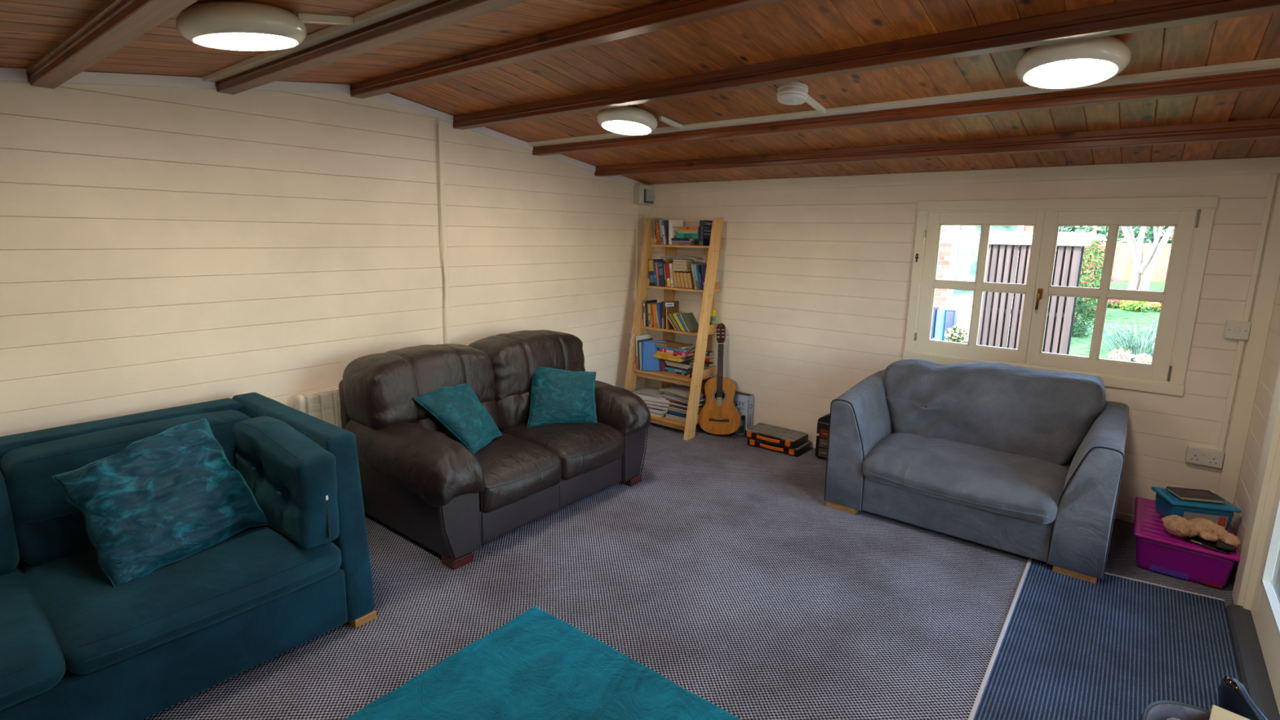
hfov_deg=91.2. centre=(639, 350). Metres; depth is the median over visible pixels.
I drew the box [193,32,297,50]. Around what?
diffuser
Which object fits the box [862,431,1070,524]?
seat cushion
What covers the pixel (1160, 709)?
chair
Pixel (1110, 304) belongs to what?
flowering plant
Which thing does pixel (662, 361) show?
book
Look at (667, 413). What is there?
book
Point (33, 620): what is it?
seat cushion
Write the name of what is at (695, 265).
book
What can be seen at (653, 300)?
book
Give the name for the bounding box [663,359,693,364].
book
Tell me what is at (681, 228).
book
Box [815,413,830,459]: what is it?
drawer box
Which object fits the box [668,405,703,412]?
book
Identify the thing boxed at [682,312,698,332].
book
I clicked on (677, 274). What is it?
book
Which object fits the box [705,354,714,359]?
book
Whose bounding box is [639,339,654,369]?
book
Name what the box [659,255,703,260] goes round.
magazine
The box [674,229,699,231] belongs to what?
book
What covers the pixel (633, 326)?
chain
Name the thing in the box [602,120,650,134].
diffuser
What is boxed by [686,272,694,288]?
book
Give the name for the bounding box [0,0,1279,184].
ceiling
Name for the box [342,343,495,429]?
cushion
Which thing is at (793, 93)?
smoke detector
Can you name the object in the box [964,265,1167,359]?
ground
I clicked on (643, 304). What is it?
book
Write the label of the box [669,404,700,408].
book
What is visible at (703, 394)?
book
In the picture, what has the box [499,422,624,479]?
seat cushion
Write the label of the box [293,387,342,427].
radiator
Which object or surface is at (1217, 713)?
wooden box
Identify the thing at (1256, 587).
door
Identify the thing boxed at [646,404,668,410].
book
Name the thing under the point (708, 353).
book
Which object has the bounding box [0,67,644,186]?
trim
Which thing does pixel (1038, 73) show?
diffuser
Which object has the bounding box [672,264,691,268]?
book
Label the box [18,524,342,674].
seat cushion
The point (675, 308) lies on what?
book
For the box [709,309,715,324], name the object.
packet
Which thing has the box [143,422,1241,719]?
floor
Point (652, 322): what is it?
book
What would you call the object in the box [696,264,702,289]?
book
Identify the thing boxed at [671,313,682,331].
book
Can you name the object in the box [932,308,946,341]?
panel
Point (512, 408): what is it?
lumbar cushion
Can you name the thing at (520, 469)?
seat cushion
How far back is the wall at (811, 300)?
4.45 m
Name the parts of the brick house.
door panel, door glass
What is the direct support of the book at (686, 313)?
on the ladder shelf
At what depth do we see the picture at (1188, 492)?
3.21 m
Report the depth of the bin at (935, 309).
10.28 m
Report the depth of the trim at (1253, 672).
2.41 m
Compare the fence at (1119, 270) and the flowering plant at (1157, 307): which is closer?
the flowering plant at (1157, 307)
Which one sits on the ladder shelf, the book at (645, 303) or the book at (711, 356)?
the book at (645, 303)
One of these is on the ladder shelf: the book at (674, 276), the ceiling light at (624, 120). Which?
the book at (674, 276)
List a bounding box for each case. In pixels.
[744,422,808,448]
[746,437,810,457]
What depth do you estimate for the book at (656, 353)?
5.21 m
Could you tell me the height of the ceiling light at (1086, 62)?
0.121 m
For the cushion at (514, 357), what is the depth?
3.95 m
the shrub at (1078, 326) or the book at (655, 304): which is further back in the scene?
the shrub at (1078, 326)
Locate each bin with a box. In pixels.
[930,306,939,339]
[942,308,959,341]
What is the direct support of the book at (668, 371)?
on the ladder shelf
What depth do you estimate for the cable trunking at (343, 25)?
2.10 m
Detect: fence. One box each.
[977,244,1084,354]
[1080,242,1171,281]
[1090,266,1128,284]
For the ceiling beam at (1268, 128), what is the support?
attached to the ceiling
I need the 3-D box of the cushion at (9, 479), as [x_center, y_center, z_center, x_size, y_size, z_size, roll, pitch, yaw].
[-2.549,0.640,1.952,0.333,0.429,0.864,9,13,38]
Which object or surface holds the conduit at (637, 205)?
attached to the wall at (161, 247)
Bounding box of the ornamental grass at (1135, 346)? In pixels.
[1074,319,1157,363]
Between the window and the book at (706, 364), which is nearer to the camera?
the window
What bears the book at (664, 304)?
on the ladder shelf
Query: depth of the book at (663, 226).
5.28 m
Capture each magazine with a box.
[632,386,664,397]
[658,385,702,397]
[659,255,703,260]
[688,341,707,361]
[1183,536,1231,554]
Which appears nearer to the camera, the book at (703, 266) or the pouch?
the pouch
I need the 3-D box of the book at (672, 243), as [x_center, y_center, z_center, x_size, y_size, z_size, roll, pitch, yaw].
[0.360,-0.889,5.240,0.203,0.010,0.116,9,13,37]
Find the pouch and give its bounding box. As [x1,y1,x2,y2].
[1217,675,1267,719]
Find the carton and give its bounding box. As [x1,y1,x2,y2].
[733,391,753,435]
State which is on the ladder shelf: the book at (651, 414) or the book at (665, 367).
the book at (651, 414)
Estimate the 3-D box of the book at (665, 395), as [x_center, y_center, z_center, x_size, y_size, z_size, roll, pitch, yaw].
[0.358,0.377,5.229,0.289,0.012,0.200,10,14,41]
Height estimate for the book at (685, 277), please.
0.132 m
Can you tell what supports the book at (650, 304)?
on the ladder shelf
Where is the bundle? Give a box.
[1200,581,1222,588]
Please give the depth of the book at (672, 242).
5.17 m
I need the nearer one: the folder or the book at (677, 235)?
the folder
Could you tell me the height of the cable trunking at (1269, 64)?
0.067 m
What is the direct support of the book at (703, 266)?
on the ladder shelf
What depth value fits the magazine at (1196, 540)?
2.99 m
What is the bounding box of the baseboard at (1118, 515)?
[810,441,1134,523]
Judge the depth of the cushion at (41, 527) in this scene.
2.30 m
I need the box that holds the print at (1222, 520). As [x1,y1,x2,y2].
[1217,516,1226,526]
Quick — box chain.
[629,326,635,357]
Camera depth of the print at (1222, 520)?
3.10 m
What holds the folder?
in the storage box at (1155, 546)
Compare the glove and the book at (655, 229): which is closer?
the glove
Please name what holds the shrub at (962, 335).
on the yard
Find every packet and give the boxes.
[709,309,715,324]
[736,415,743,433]
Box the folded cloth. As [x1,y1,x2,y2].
[1165,717,1180,719]
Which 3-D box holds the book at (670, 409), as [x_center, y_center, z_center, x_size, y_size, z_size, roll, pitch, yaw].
[0.385,0.485,5.247,0.258,0.022,0.200,10,14,39]
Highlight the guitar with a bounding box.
[697,322,743,434]
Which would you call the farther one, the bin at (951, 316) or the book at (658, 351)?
the bin at (951, 316)
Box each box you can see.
[633,183,653,204]
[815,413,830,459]
[1133,496,1239,587]
[1151,486,1241,529]
[1208,704,1250,719]
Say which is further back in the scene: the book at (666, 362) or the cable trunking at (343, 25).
the book at (666, 362)
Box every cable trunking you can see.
[202,0,436,82]
[528,57,1279,146]
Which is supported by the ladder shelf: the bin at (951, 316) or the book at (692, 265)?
the book at (692, 265)
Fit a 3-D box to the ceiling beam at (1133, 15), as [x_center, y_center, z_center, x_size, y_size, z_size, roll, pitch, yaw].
[0.426,-1.186,2.736,4.060,0.072,0.090,9,13,38]
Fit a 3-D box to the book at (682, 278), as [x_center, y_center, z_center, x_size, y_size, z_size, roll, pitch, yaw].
[0.382,-0.588,5.200,0.061,0.132,0.110,9,13,38]
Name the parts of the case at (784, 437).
handle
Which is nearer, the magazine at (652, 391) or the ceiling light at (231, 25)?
the ceiling light at (231, 25)
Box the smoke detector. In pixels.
[776,81,808,105]
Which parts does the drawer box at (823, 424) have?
drawer, drawer, drawer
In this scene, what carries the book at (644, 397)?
on the book at (651, 402)
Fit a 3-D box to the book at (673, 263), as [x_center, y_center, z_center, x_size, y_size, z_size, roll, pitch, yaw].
[0.358,-0.726,5.195,0.135,0.024,0.110,9,13,38]
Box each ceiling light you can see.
[175,0,306,51]
[596,106,657,135]
[1014,35,1131,88]
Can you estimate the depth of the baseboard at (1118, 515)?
3.67 m
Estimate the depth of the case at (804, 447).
4.75 m
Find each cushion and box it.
[0,409,252,565]
[0,470,19,575]
[0,564,66,710]
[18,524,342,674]
[51,417,269,587]
[233,416,339,548]
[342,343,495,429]
[413,382,502,453]
[457,432,561,512]
[467,329,585,399]
[494,391,530,430]
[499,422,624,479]
[527,366,597,427]
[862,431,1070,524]
[882,359,1106,465]
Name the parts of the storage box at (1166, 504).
lid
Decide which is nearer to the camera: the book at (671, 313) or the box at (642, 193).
the book at (671, 313)
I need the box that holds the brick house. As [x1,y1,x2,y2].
[933,225,1033,346]
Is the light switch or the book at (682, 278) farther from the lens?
the book at (682, 278)
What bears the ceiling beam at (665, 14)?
attached to the ceiling
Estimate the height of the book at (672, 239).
0.020 m
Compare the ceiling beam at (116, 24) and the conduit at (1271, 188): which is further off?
the conduit at (1271, 188)
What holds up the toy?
on the storage box at (1155, 546)
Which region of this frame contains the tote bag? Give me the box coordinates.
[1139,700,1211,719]
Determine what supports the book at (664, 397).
on the book
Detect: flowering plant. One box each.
[1096,299,1124,308]
[1106,345,1135,360]
[1119,300,1150,311]
[1132,348,1151,363]
[1149,302,1161,311]
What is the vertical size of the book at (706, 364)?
0.021 m
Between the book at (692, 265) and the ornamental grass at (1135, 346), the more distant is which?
the ornamental grass at (1135, 346)
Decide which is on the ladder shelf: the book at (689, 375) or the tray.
the book at (689, 375)
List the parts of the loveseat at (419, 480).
frame, arm panel, arm panel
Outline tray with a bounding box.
[744,430,808,448]
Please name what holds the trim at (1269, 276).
attached to the wall at (811, 300)
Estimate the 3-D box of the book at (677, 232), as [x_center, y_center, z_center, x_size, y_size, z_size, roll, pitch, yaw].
[0.424,-0.975,5.171,0.202,0.014,0.116,9,13,38]
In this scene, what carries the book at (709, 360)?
on the book at (706, 364)
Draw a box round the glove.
[1216,541,1236,551]
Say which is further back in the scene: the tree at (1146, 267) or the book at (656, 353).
the tree at (1146, 267)
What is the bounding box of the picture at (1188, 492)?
[1182,489,1211,496]
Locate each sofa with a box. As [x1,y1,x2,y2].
[0,392,376,719]
[823,359,1128,583]
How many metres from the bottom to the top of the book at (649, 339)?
0.250 m
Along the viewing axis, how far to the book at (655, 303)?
5.33 m
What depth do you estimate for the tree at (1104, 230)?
26.83 m
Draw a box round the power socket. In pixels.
[1184,444,1224,468]
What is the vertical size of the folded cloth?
0.117 m
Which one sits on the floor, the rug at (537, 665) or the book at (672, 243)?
the rug at (537, 665)
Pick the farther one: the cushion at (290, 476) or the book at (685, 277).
the book at (685, 277)
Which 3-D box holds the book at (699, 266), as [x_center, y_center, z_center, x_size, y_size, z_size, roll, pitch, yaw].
[0.522,-0.596,5.090,0.047,0.194,0.121,9,13,38]
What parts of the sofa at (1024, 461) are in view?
arm, frame, arm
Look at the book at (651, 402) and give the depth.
5.27 m
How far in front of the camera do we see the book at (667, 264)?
5.24 m
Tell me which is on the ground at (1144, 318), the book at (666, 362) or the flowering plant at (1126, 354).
the flowering plant at (1126, 354)
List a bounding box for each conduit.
[635,204,639,301]
[1217,173,1277,451]
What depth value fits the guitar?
5.08 m
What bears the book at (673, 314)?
on the ladder shelf
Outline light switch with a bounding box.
[1223,320,1251,339]
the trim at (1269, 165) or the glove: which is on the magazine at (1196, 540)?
the glove
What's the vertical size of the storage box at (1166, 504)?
0.132 m
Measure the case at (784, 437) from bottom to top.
0.063 m
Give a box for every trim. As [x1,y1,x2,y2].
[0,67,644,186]
[436,119,451,343]
[641,205,649,388]
[647,156,1279,193]
[1217,176,1279,504]
[1226,604,1279,719]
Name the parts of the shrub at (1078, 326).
stem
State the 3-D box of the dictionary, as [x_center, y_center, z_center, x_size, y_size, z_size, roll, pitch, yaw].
[0.542,-0.952,5.077,0.122,0.200,0.053,-7,13,-37]
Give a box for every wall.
[0,73,645,436]
[645,157,1279,515]
[1231,277,1279,581]
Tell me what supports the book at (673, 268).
on the book at (674, 276)
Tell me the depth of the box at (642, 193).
5.38 m
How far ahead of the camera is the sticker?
4.18 m
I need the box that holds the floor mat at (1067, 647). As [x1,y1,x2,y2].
[967,557,1240,719]
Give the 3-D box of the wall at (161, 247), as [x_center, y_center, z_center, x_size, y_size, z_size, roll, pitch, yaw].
[-1.676,-0.237,3.626,0.076,2.498,5.400,9,13,38]
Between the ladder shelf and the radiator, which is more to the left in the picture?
the radiator
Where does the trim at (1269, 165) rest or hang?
attached to the wall at (811, 300)
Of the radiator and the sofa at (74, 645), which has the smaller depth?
the sofa at (74, 645)
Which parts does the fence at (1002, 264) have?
rail, rail, post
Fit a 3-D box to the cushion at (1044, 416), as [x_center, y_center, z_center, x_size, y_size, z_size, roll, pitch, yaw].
[2.052,0.344,3.758,1.167,0.538,0.394,9,13,38]
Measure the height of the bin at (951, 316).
0.575 m
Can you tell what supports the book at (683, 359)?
on the book at (687, 362)
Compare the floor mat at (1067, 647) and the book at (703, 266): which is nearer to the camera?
the floor mat at (1067, 647)
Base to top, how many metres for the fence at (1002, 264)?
1.744 m
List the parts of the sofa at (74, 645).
frame, arm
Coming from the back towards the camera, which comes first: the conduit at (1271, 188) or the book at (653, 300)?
the book at (653, 300)
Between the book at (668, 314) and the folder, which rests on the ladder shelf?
the book at (668, 314)
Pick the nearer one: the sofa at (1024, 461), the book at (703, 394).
the sofa at (1024, 461)
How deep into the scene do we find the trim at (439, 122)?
3.98 m
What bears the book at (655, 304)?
on the ladder shelf
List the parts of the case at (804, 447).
handle, case lid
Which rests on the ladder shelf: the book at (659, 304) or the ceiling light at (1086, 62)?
the book at (659, 304)
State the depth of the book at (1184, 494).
3.19 m
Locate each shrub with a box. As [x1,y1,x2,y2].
[944,324,968,342]
[1071,297,1097,337]
[1075,235,1114,317]
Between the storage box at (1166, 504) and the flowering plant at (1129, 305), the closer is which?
the storage box at (1166, 504)
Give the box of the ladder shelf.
[624,217,723,439]
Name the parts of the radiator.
fin panel, fin panel, fin panel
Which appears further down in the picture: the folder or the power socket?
the folder
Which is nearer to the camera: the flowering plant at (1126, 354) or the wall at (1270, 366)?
the wall at (1270, 366)
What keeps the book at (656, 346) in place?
on the book at (689, 353)
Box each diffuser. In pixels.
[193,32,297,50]
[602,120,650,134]
[1024,58,1116,87]
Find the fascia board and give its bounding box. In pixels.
[940,231,1105,246]
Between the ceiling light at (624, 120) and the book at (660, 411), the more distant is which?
the book at (660, 411)
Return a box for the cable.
[436,124,447,343]
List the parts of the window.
casing, sash, handle lever, handle plate, casing, casing, sash, casing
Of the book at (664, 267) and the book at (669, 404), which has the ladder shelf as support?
the book at (664, 267)
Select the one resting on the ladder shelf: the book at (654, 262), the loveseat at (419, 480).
the book at (654, 262)
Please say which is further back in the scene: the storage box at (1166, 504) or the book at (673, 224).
the book at (673, 224)
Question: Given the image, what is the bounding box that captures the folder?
[1149,564,1188,579]
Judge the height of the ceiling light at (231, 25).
0.120 m
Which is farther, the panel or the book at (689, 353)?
the panel
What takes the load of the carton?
on the floor
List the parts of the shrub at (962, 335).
stem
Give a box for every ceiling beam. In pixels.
[26,0,198,88]
[215,0,528,94]
[349,0,786,98]
[453,0,1279,129]
[532,68,1279,155]
[594,117,1279,176]
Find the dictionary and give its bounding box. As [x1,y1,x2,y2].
[698,220,712,245]
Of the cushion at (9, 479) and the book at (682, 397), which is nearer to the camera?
the cushion at (9, 479)
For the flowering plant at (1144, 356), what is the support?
on the ground at (1144, 318)
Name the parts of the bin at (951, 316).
bin lid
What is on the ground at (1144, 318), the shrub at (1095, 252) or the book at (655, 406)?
the shrub at (1095, 252)
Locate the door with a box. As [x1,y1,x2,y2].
[1231,367,1279,715]
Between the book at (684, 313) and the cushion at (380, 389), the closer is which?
the cushion at (380, 389)
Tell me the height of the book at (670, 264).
0.199 m
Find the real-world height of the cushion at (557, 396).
0.357 m
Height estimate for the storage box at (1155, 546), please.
0.195 m
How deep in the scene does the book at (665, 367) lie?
5.23 m
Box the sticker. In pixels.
[915,253,918,262]
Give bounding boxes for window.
[902,195,1219,396]
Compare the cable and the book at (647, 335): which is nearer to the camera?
the cable
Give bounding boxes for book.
[635,333,651,368]
[635,393,670,403]
[636,337,653,369]
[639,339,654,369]
[643,303,645,326]
[643,400,669,407]
[644,302,647,326]
[645,299,657,326]
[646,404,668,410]
[647,302,657,326]
[648,258,663,285]
[648,302,656,327]
[648,407,668,414]
[649,304,652,327]
[649,412,665,417]
[650,303,654,327]
[652,303,657,327]
[653,217,662,244]
[653,226,657,244]
[653,261,665,285]
[653,339,694,349]
[653,354,692,362]
[654,303,659,328]
[655,219,661,244]
[655,262,666,286]
[655,345,693,352]
[655,351,687,359]
[656,302,662,328]
[657,263,665,286]
[657,350,686,357]
[658,219,669,244]
[659,347,695,356]
[659,358,666,371]
[661,301,679,328]
[662,225,666,244]
[662,394,703,401]
[663,220,668,244]
[663,263,667,286]
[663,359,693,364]
[663,392,703,399]
[663,395,705,404]
[663,397,687,404]
[664,360,693,368]
[664,364,692,370]
[664,366,690,373]
[664,368,688,375]
[664,391,705,398]
[665,262,672,287]
[665,412,686,419]
[666,306,679,329]
[666,363,690,368]
[666,415,685,422]
[667,312,679,330]
[667,401,705,408]
[668,219,683,244]
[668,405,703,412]
[668,407,702,413]
[668,409,699,417]
[669,243,696,245]
[669,263,680,287]
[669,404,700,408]
[670,313,680,330]
[671,238,698,241]
[671,240,697,242]
[671,242,697,244]
[671,267,692,271]
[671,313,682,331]
[672,258,693,262]
[672,261,693,265]
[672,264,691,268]
[672,271,683,287]
[672,311,684,331]
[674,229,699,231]
[675,233,698,238]
[675,271,682,288]
[675,312,686,331]
[677,231,699,233]
[677,312,688,332]
[679,271,688,288]
[680,226,699,229]
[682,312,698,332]
[683,271,692,288]
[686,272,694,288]
[686,368,693,377]
[691,263,701,288]
[693,263,704,289]
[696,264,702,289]
[697,265,702,289]
[700,264,706,289]
[703,362,714,366]
[704,357,714,362]
[705,351,714,355]
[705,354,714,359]
[1165,486,1225,503]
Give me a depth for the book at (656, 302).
5.34 m
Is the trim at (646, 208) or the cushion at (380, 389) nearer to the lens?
the cushion at (380, 389)
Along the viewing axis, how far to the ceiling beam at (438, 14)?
2.13 m
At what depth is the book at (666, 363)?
5.22 m
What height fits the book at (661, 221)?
0.209 m
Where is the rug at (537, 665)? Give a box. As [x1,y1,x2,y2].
[343,606,741,719]
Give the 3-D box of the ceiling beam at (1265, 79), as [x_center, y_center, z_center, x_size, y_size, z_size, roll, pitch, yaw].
[0.837,-1.181,3.261,4.060,0.072,0.090,9,13,38]
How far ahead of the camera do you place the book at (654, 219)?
5.34 m
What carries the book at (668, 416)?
on the ladder shelf
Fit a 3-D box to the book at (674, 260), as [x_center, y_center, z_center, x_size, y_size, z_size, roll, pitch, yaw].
[0.358,-0.748,5.191,0.129,0.020,0.110,9,13,38]
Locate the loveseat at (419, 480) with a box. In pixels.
[338,329,650,569]
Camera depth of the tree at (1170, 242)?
29.27 m
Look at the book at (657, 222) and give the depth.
5.31 m
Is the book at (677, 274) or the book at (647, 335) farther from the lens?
the book at (647, 335)
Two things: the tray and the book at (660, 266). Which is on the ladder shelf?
the book at (660, 266)
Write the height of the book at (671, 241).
0.011 m
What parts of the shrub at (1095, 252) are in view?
stem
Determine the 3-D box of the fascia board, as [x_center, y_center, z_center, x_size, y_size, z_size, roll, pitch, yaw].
[3.736,-1.612,8.858,4.625,0.128,3.920,9,13,38]
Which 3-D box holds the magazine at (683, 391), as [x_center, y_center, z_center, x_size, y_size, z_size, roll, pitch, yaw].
[0.337,0.332,5.222,0.200,0.028,0.322,-9,14,-43]
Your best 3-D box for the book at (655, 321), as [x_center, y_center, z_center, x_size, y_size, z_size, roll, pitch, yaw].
[0.166,-0.303,5.350,0.059,0.200,0.141,9,13,38]
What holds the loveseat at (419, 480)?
on the floor
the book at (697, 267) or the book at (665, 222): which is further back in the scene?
the book at (665, 222)
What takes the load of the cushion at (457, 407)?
on the loveseat at (419, 480)
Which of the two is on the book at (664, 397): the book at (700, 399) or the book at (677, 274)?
the book at (700, 399)
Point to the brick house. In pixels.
(957, 261)
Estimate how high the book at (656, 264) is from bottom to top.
0.198 m
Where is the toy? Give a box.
[1161,515,1240,547]
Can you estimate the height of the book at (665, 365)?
0.018 m
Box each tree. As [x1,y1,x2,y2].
[1058,226,1168,266]
[1120,226,1174,290]
[1122,226,1173,266]
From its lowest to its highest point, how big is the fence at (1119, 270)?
1.570 m
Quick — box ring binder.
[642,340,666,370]
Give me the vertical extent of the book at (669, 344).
0.022 m
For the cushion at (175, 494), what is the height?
0.444 m
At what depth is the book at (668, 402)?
5.17 m
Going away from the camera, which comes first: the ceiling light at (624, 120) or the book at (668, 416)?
the ceiling light at (624, 120)
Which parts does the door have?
casing, frame, pane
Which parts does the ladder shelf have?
rail, post, rail, post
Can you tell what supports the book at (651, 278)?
on the ladder shelf
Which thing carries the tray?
on the case at (784, 437)
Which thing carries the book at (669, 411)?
on the book at (667, 413)

